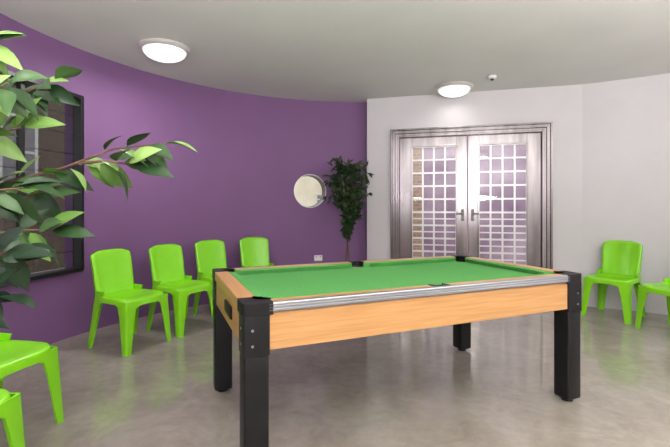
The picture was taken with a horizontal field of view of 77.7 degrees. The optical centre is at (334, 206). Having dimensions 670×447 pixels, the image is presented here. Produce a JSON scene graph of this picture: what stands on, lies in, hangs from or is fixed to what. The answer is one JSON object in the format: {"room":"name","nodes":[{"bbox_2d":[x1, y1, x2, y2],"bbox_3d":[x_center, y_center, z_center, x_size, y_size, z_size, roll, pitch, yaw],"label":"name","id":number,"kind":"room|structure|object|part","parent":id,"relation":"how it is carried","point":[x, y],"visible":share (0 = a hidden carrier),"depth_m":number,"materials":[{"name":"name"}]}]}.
{"room":"games room","nodes":[
{"label":"games room","id":0,"kind":"room"},
{"bbox_2d":[0,13,82,343],"bbox_3d":[-2.748,-0.150,3.538,0.320,2.800,1.314,0,0,9],"label":"wall","id":1,"kind":"structure","parent":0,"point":[57,316],"depth_m":3.75,"materials":[{"name":"purple paint"}]},
{"bbox_2d":[0,70,83,285],"bbox_3d":[-2.635,-0.234,3.520,0.110,1.723,1.230,0,0,9],"label":"window","id":2,"kind":"structure","parent":1,"relation":"attached to","point":[78,112],"depth_m":4.08,"materials":[{"name":"black metal"}]},
{"bbox_2d":[65,51,366,332],"bbox_3d":[-1.220,-0.150,5.486,3.944,2.800,0.844,0,0,-34],"label":"wall","id":3,"kind":"structure","parent":0,"point":[250,157],"depth_m":5.34,"materials":[{"name":"purple paint"}]},
{"bbox_2d":[294,174,325,207],"bbox_3d":[-0.391,-0.233,6.157,0.488,0.488,0.224,0,0,-15],"label":"window","id":4,"kind":"structure","parent":3,"relation":"in","point":[317,178],"depth_m":6.17,"materials":[{"name":"white plastic"}]},
{"bbox_2d":[314,255,321,260],"bbox_3d":[-0.244,0.745,6.075,0.120,0.080,0.014,0,0,-13],"label":"wall socket","id":5,"kind":"object","parent":3,"relation":"attached to","point":[316,257],"visible":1,"depth_m":6.07,"materials":[{"name":"white plastic"}]},
{"bbox_2d":[0,304,669,446],"bbox_3d":[1.043,1.325,1.984,7.942,0.150,8.768,0,0,0],"label":"floor","id":6,"kind":"structure","parent":0,"point":[413,388],"depth_m":2.85,"materials":[{"name":"concrete"}]},
{"bbox_2d":[0,388,24,446],"bbox_3d":[-1.620,0.824,1.600,0.542,0.851,0.492,0,0,0],"label":"plastic chair","id":7,"kind":"object","parent":6,"relation":"on","point":[11,415],"visible":1,"depth_m":1.78,"materials":[{"name":"green plastic"}]},
{"bbox_3d":[-1.590,0.869,1.600,0.448,0.155,0.469,0,0,0],"label":"seat","id":8,"kind":"part","parent":7,"relation":"part of","materials":[{"name":"plastic"}]},
{"bbox_2d":[0,333,63,423],"bbox_3d":[-1.899,0.824,2.256,0.542,0.851,0.492,0,0,12],"label":"plastic chair","id":9,"kind":"object","parent":6,"relation":"on","point":[15,355],"visible":0.98,"depth_m":2.36,"materials":[{"name":"green plastic"}]},
{"bbox_3d":[-2.014,1.000,2.444,0.181,0.500,0.160,0,0,12],"label":"leg","id":10,"kind":"part","parent":9,"relation":"part of","materials":[{"name":"plastic"}]},
{"bbox_3d":[-1.870,0.869,2.250,0.448,0.155,0.469,0,0,12],"label":"seat","id":11,"kind":"part","parent":9,"relation":"part of","materials":[{"name":"plastic"}]},
{"bbox_3d":[-1.671,1.032,2.385,0.148,0.436,0.144,0,0,12],"label":"leg","id":12,"kind":"part","parent":9,"relation":"part of","materials":[{"name":"plastic"}]},
{"bbox_2d":[0,31,196,328],"bbox_3d":[-0.895,0.242,0.931,1.080,2.016,0.492,0,0,14],"label":"plant","id":13,"kind":"object","parent":6,"relation":"on","point":[18,245],"visible":1,"depth_m":0.94,"materials":[{"name":"plant"}]},
{"bbox_2d":[87,249,170,355],"bbox_3d":[-1.887,0.824,3.813,0.542,0.851,0.492,0,0,25],"label":"plastic chair","id":14,"kind":"object","parent":6,"relation":"on","point":[112,270],"visible":1,"depth_m":3.79,"materials":[{"name":"green plastic"}]},
{"bbox_3d":[-2.092,1.000,3.732,0.181,0.500,0.160,0,0,25],"label":"leg","id":15,"kind":"part","parent":14,"relation":"part of","materials":[{"name":"plastic"}]},
{"bbox_3d":[-2.077,0.612,3.901,0.123,0.427,0.414,0,0,25],"label":"backrest","id":16,"kind":"part","parent":14,"relation":"part of","materials":[{"name":"plastic"}]},
{"bbox_3d":[-1.782,1.032,3.572,0.148,0.436,0.144,0,0,25],"label":"leg","id":17,"kind":"part","parent":14,"relation":"part of","materials":[{"name":"plastic"}]},
{"bbox_3d":[-1.860,0.869,3.800,0.448,0.155,0.469,0,0,25],"label":"seat","id":18,"kind":"part","parent":14,"relation":"part of","materials":[{"name":"plastic"}]},
{"bbox_3d":[-1.957,1.000,4.022,0.181,0.500,0.160,0,0,25],"label":"leg","id":19,"kind":"part","parent":14,"relation":"part of","materials":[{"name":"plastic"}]},
{"bbox_3d":[-1.635,1.032,3.887,0.148,0.436,0.144,0,0,25],"label":"leg","id":20,"kind":"part","parent":14,"relation":"part of","materials":[{"name":"plastic"}]},
{"bbox_2d":[146,244,212,337],"bbox_3d":[-1.596,0.824,4.315,0.542,0.851,0.492,0,0,30],"label":"plastic chair","id":21,"kind":"object","parent":6,"relation":"on","point":[166,260],"visible":0.98,"depth_m":4.30,"materials":[{"name":"green plastic"}]},
{"bbox_3d":[-1.807,1.000,4.252,0.181,0.500,0.160,0,0,30],"label":"leg","id":22,"kind":"part","parent":21,"relation":"part of","materials":[{"name":"plastic"}]},
{"bbox_3d":[-1.778,0.612,4.420,0.123,0.427,0.414,0,0,30],"label":"backrest","id":23,"kind":"part","parent":21,"relation":"part of","materials":[{"name":"plastic"}]},
{"bbox_3d":[-1.512,1.032,4.066,0.148,0.436,0.144,0,0,30],"label":"leg","id":24,"kind":"part","parent":21,"relation":"part of","materials":[{"name":"plastic"}]},
{"bbox_3d":[-1.570,0.869,4.300,0.448,0.155,0.469,0,0,30],"label":"seat","id":25,"kind":"part","parent":21,"relation":"part of","materials":[{"name":"plastic"}]},
{"bbox_3d":[-1.647,1.000,4.529,0.181,0.500,0.160,0,0,30],"label":"leg","id":26,"kind":"part","parent":21,"relation":"part of","materials":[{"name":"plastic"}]},
{"bbox_3d":[-1.338,1.032,4.367,0.148,0.436,0.144,0,0,30],"label":"leg","id":27,"kind":"part","parent":21,"relation":"part of","materials":[{"name":"plastic"}]},
{"bbox_2d":[192,240,226,314],"bbox_3d":[-1.323,0.824,4.859,0.542,0.851,0.492,0,0,40],"label":"plastic chair","id":28,"kind":"object","parent":6,"relation":"on","point":[210,254],"visible":0.51,"depth_m":4.95,"materials":[{"name":"green plastic"}]},
{"bbox_3d":[-1.542,1.000,4.834,0.181,0.500,0.160,0,0,40],"label":"leg","id":29,"kind":"part","parent":28,"relation":"part of","materials":[{"name":"plastic"}]},
{"bbox_3d":[-1.300,0.869,4.840,0.448,0.155,0.469,0,0,40],"label":"seat","id":30,"kind":"part","parent":28,"relation":"part of","materials":[{"name":"plastic"}]},
{"bbox_3d":[-1.484,0.612,4.994,0.123,0.427,0.414,0,0,40],"label":"backrest","id":31,"kind":"part","parent":28,"relation":"part of","materials":[{"name":"plastic"}]},
{"bbox_2d":[239,237,273,266],"bbox_3d":[-0.937,0.824,5.325,0.492,0.851,0.542,0,0,-35],"label":"plastic chair","id":32,"kind":"object","parent":6,"relation":"on","point":[254,251],"visible":0.46,"depth_m":5.50,"materials":[{"name":"green plastic"}]},
{"bbox_2d":[322,155,373,261],"bbox_3d":[0.177,0.271,5.653,0.736,1.958,0.484,0,0,0],"label":"ficus tree","id":33,"kind":"object","parent":6,"relation":"on","point":[348,197],"visible":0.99,"depth_m":5.62,"materials":[{"name":"green plant"}]},
{"bbox_2d":[212,255,581,446],"bbox_3d":[0.370,0.838,2.776,2.170,0.822,1.147,0,0,-23],"label":"pool table","id":34,"kind":"object","parent":6,"relation":"on","point":[266,308],"visible":1,"depth_m":2.37,"materials":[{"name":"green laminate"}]},
{"bbox_3d":[-0.769,0.865,2.846,0.120,0.770,0.120,0,0,-23],"label":"leg","id":35,"kind":"part","parent":34,"relation":"part of","materials":[{"name":"black laminate"}]},
{"bbox_3d":[-0.602,0.561,2.363,0.028,0.173,0.925,0,0,-23],"label":"panel","id":36,"kind":"part","parent":34,"relation":"part of","materials":[{"name":"brown wood"}]},
{"bbox_3d":[-0.586,0.458,2.370,0.086,0.055,0.869,0,0,-23],"label":"rail","id":37,"kind":"part","parent":34,"relation":"part of","materials":[{"name":"brown wood"}]},
{"bbox_2d":[229,272,262,296],"bbox_3d":[-0.525,0.451,2.395,0.050,0.038,0.869,0,0,-23],"label":"cushion","id":38,"kind":"object","parent":34,"relation":"on","point":[237,278],"depth_m":2.28,"materials":[{"name":"green fabric"}]},
{"bbox_3d":[-0.371,0.865,1.908,0.120,0.770,0.120,0,0,-23],"label":"leg","id":39,"kind":"part","parent":34,"relation":"part of","materials":[{"name":"black laminate"}]},
{"bbox_3d":[-0.294,0.458,3.064,0.894,0.055,0.058,0,0,-23],"label":"rail","id":40,"kind":"part","parent":34,"relation":"part of","materials":[{"name":"green fabric"}]},
{"bbox_2d":[235,263,351,274],"bbox_3d":[-0.271,0.451,3.018,0.900,0.038,0.050,0,0,-23],"label":"cushion","id":41,"kind":"object","parent":34,"relation":"on","point":[331,266],"depth_m":3.00,"materials":[{"name":"green fabric"}]},
{"bbox_3d":[0.150,0.453,3.294,1.932,0.048,0.021,0,0,-23],"label":"metal trim","id":42,"kind":"part","parent":34,"relation":"part of","materials":[{"name":"metal"}]},
{"bbox_2d":[272,285,422,298],"bbox_3d":[0.099,0.451,2.146,0.900,0.038,0.050,0,0,-23],"label":"cushion","id":43,"kind":"object","parent":34,"relation":"on","point":[374,289],"depth_m":2.11,"materials":[{"name":"green fabric"}]},
{"bbox_3d":[0.116,0.458,2.097,0.894,0.055,0.058,0,0,-23],"label":"rail","id":44,"kind":"part","parent":34,"relation":"part of","materials":[{"name":"brown wood"}]},
{"bbox_3d":[0.624,0.458,3.454,0.894,0.055,0.058,0,0,-23],"label":"rail","id":45,"kind":"part","parent":34,"relation":"part of","materials":[{"name":"green fabric"}]},
{"bbox_2d":[363,257,455,266],"bbox_3d":[0.642,0.451,3.405,0.900,0.038,0.050,0,0,-23],"label":"cushion","id":46,"kind":"object","parent":34,"relation":"on","point":[400,262],"depth_m":3.37,"materials":[{"name":"green fabric"}]},
{"bbox_3d":[0.583,0.561,2.274,1.948,0.173,0.028,0,0,-23],"label":"panel","id":47,"kind":"part","parent":34,"relation":"part of","materials":[{"name":"brown wood"}]},
{"bbox_3d":[0.590,0.453,2.257,1.932,0.048,0.021,0,0,-23],"label":"metal trim","id":48,"kind":"part","parent":34,"relation":"part of","materials":[{"name":"metal"}]},
{"bbox_3d":[1.111,0.865,3.643,0.120,0.770,0.120,0,0,-23],"label":"leg","id":49,"kind":"part","parent":34,"relation":"part of","materials":[{"name":"black laminate"}]},
{"bbox_2d":[445,274,547,282],"bbox_3d":[1.012,0.451,2.534,0.900,0.038,0.050,0,0,-23],"label":"cushion","id":50,"kind":"object","parent":34,"relation":"on","point":[536,274],"depth_m":2.50,"materials":[{"name":"green fabric"}]},
{"bbox_3d":[1.035,0.458,2.487,0.894,0.055,0.058,0,0,-23],"label":"rail","id":51,"kind":"part","parent":34,"relation":"part of","materials":[{"name":"brown wood"}]},
{"bbox_2d":[465,258,553,273],"bbox_3d":[1.266,0.451,3.156,0.050,0.038,0.869,0,0,-23],"label":"cushion","id":52,"kind":"object","parent":34,"relation":"on","point":[492,264],"depth_m":3.09,"materials":[{"name":"green fabric"}]},
{"bbox_3d":[1.327,0.458,3.182,0.086,0.055,0.869,0,0,-23],"label":"rail","id":53,"kind":"part","parent":34,"relation":"part of","materials":[{"name":"green fabric"}]},
{"bbox_3d":[1.509,0.865,2.705,0.120,0.770,0.120,0,0,-23],"label":"leg","id":54,"kind":"part","parent":34,"relation":"part of","materials":[{"name":"black laminate"}]},
{"bbox_2d":[581,240,645,323],"bbox_3d":[3.204,0.824,4.778,0.542,0.851,0.492,0,0,-37],"label":"plastic chair","id":55,"kind":"object","parent":6,"relation":"on","point":[621,260],"visible":0.98,"depth_m":4.80,"materials":[{"name":"green plastic"}]},
{"bbox_3d":[2.942,1.032,4.798,0.148,0.436,0.144,0,0,-37],"label":"leg","id":56,"kind":"part","parent":55,"relation":"part of","materials":[{"name":"plastic"}]},
{"bbox_3d":[3.229,1.000,4.997,0.181,0.500,0.160,0,0,-37],"label":"leg","id":57,"kind":"part","parent":55,"relation":"part of","materials":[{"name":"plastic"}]},
{"bbox_3d":[3.180,0.869,4.760,0.448,0.155,0.469,0,0,-37],"label":"seat","id":58,"kind":"part","parent":55,"relation":"part of","materials":[{"name":"plastic"}]},
{"bbox_3d":[3.372,0.612,4.904,0.123,0.427,0.414,0,0,-37],"label":"backrest","id":59,"kind":"part","parent":55,"relation":"part of","materials":[{"name":"plastic"}]},
{"bbox_3d":[3.151,1.032,4.521,0.148,0.436,0.144,0,0,-37],"label":"leg","id":60,"kind":"part","parent":55,"relation":"part of","materials":[{"name":"plastic"}]},
{"bbox_3d":[3.421,1.000,4.741,0.181,0.500,0.160,0,0,-37],"label":"leg","id":61,"kind":"part","parent":55,"relation":"part of","materials":[{"name":"plastic"}]},
{"bbox_2d":[635,278,669,328],"bbox_3d":[3.429,0.824,4.148,0.542,0.851,0.492,0,0,-15],"label":"plastic chair","id":62,"kind":"object","parent":6,"relation":"on","point":[662,288],"visible":1,"depth_m":4.26,"materials":[{"name":"green plastic"}]},
{"bbox_3d":[3.194,1.032,4.265,0.148,0.436,0.144,0,0,-15],"label":"leg","id":63,"kind":"part","parent":62,"relation":"part of","materials":[{"name":"plastic"}]},
{"bbox_3d":[3.400,0.869,4.140,0.448,0.155,0.469,0,0,-15],"label":"seat","id":64,"kind":"part","parent":62,"relation":"part of","materials":[{"name":"plastic"}]},
{"bbox_3d":[3.534,1.000,4.341,0.181,0.500,0.160,0,0,-15],"label":"leg","id":65,"kind":"part","parent":62,"relation":"part of","materials":[{"name":"plastic"}]},
{"bbox_2d":[0,0,669,101],"bbox_3d":[1.043,-1.625,1.984,7.942,0.150,8.768,0,0,0],"label":"ceiling","id":66,"kind":"structure","parent":0,"point":[312,50],"depth_m":3.87,"materials":[{"name":"paint"}]},
{"bbox_2d":[138,38,190,62],"bbox_3d":[-1.650,-1.484,4.030,0.476,0.132,0.476,0,0,0],"label":"ceiling lamp","id":67,"kind":"object","parent":66,"relation":"attached to","point":[163,50],"visible":1,"depth_m":3.90,"materials":[{"name":"plastic"}]},
{"bbox_2d":[435,81,473,96],"bbox_3d":[1.525,-1.484,5.330,0.476,0.132,0.476,0,0,0],"label":"ceiling lamp","id":68,"kind":"object","parent":66,"relation":"attached to","point":[453,88],"visible":1,"depth_m":5.20,"materials":[{"name":"plastic"}]},
{"bbox_2d":[487,75,496,80],"bbox_3d":[1.857,-1.522,4.920,0.104,0.054,0.104,0,0,0],"label":"smoke detector","id":69,"kind":"object","parent":66,"relation":"attached to","point":[490,77],"visible":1,"depth_m":4.89,"materials":[{"name":"white plastic"}]},
{"bbox_2d":[367,84,582,294],"bbox_3d":[1.828,-0.150,5.741,2.764,2.800,0.260,0,0,15],"label":"wall","id":70,"kind":"structure","parent":0,"point":[562,106],"depth_m":5.51,"materials":[{"name":"white paint"}]},
{"bbox_2d":[391,122,552,268],"bbox_3d":[1.800,0.080,5.650,2.068,2.340,0.170,0,0,15],"label":"door","id":71,"kind":"structure","parent":70,"relation":"in","point":[537,137],"depth_m":5.62,"materials":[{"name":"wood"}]},
{"bbox_2d":[412,146,455,257],"bbox_3d":[1.372,0.072,5.773,0.662,1.877,0.017,0,0,15],"label":"grille","id":72,"kind":"object","parent":71,"relation":"attached to","point":[422,147],"depth_m":5.77,"materials":[{"name":"metal"}]},
{"bbox_3d":[1.698,0.110,5.638,0.099,0.160,0.067,0,0,15],"label":"handle","id":73,"kind":"part","parent":71,"relation":"part of","materials":[{"name":"silver metal"}]},
{"bbox_3d":[1.882,0.110,5.589,0.099,0.160,0.067,0,0,15],"label":"handle","id":74,"kind":"part","parent":71,"relation":"part of","materials":[{"name":"silver metal"}]},
{"bbox_2d":[479,143,526,264],"bbox_3d":[2.232,0.072,5.545,0.662,1.877,0.017,0,0,15],"label":"grille","id":75,"kind":"object","parent":71,"relation":"attached to","point":[502,157],"depth_m":5.54,"materials":[{"name":"metal"}]},
{"bbox_2d":[583,73,669,314],"bbox_3d":[4.636,-0.150,1.750,1.405,2.800,7.894,0,0,-13],"label":"wall","id":76,"kind":"structure","parent":0,"point":[626,122],"depth_m":5.03,"materials":[{"name":"white paint"}]},
{"label":"outside","id":77,"kind":"structure","parent":0,"visible":0},
{"bbox_2d":[30,264,525,273],"bbox_3d":[0.000,1.335,6.000,28.000,0.110,24.000,0,0,0],"label":"paving","id":78,"kind":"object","parent":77,"point":[522,264],"depth_m":8.38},
{"bbox_2d":[0,85,64,272],"bbox_3d":[-6.682,-1.025,5.522,0.231,4.650,12.000,0,0,15],"label":"brick building","id":79,"kind":"structure","parent":78,"relation":"on","point":[39,138],"depth_m":8.36,"materials":[{"name":"brown brick"}]},
{"bbox_3d":[-6.049,-1.050,7.526,0.008,1.340,1.340,0,0,15],"label":"glass pane","id":80,"kind":"part","parent":79,"relation":"part of","materials":[{"name":"glass"}]},
{"bbox_2d":[294,176,321,206],"bbox_3d":[-1.058,0.275,8.647,3.200,2.050,0.230,0,0,-15],"label":"wall","id":81,"kind":"structure","parent":78,"relation":"on","point":[307,190],"depth_m":8.69,"materials":[{"name":"beige"}]},
{"bbox_2d":[413,148,421,256],"bbox_3d":[0.949,-0.075,7.997,1.450,2.750,0.230,0,0,15],"label":"brick pier","id":82,"kind":"structure","parent":78,"relation":"on","point":[417,152],"depth_m":7.75,"materials":[{"name":"brown brick"}]},
{"bbox_2d":[424,136,525,263],"bbox_3d":[3.375,-0.825,9.629,9.000,4.250,0.231,0,0,15],"label":"wall","id":83,"kind":"structure","parent":78,"relation":"on","point":[508,150],"depth_m":9.52,"materials":[{"name":"white plastic"}]}
]}

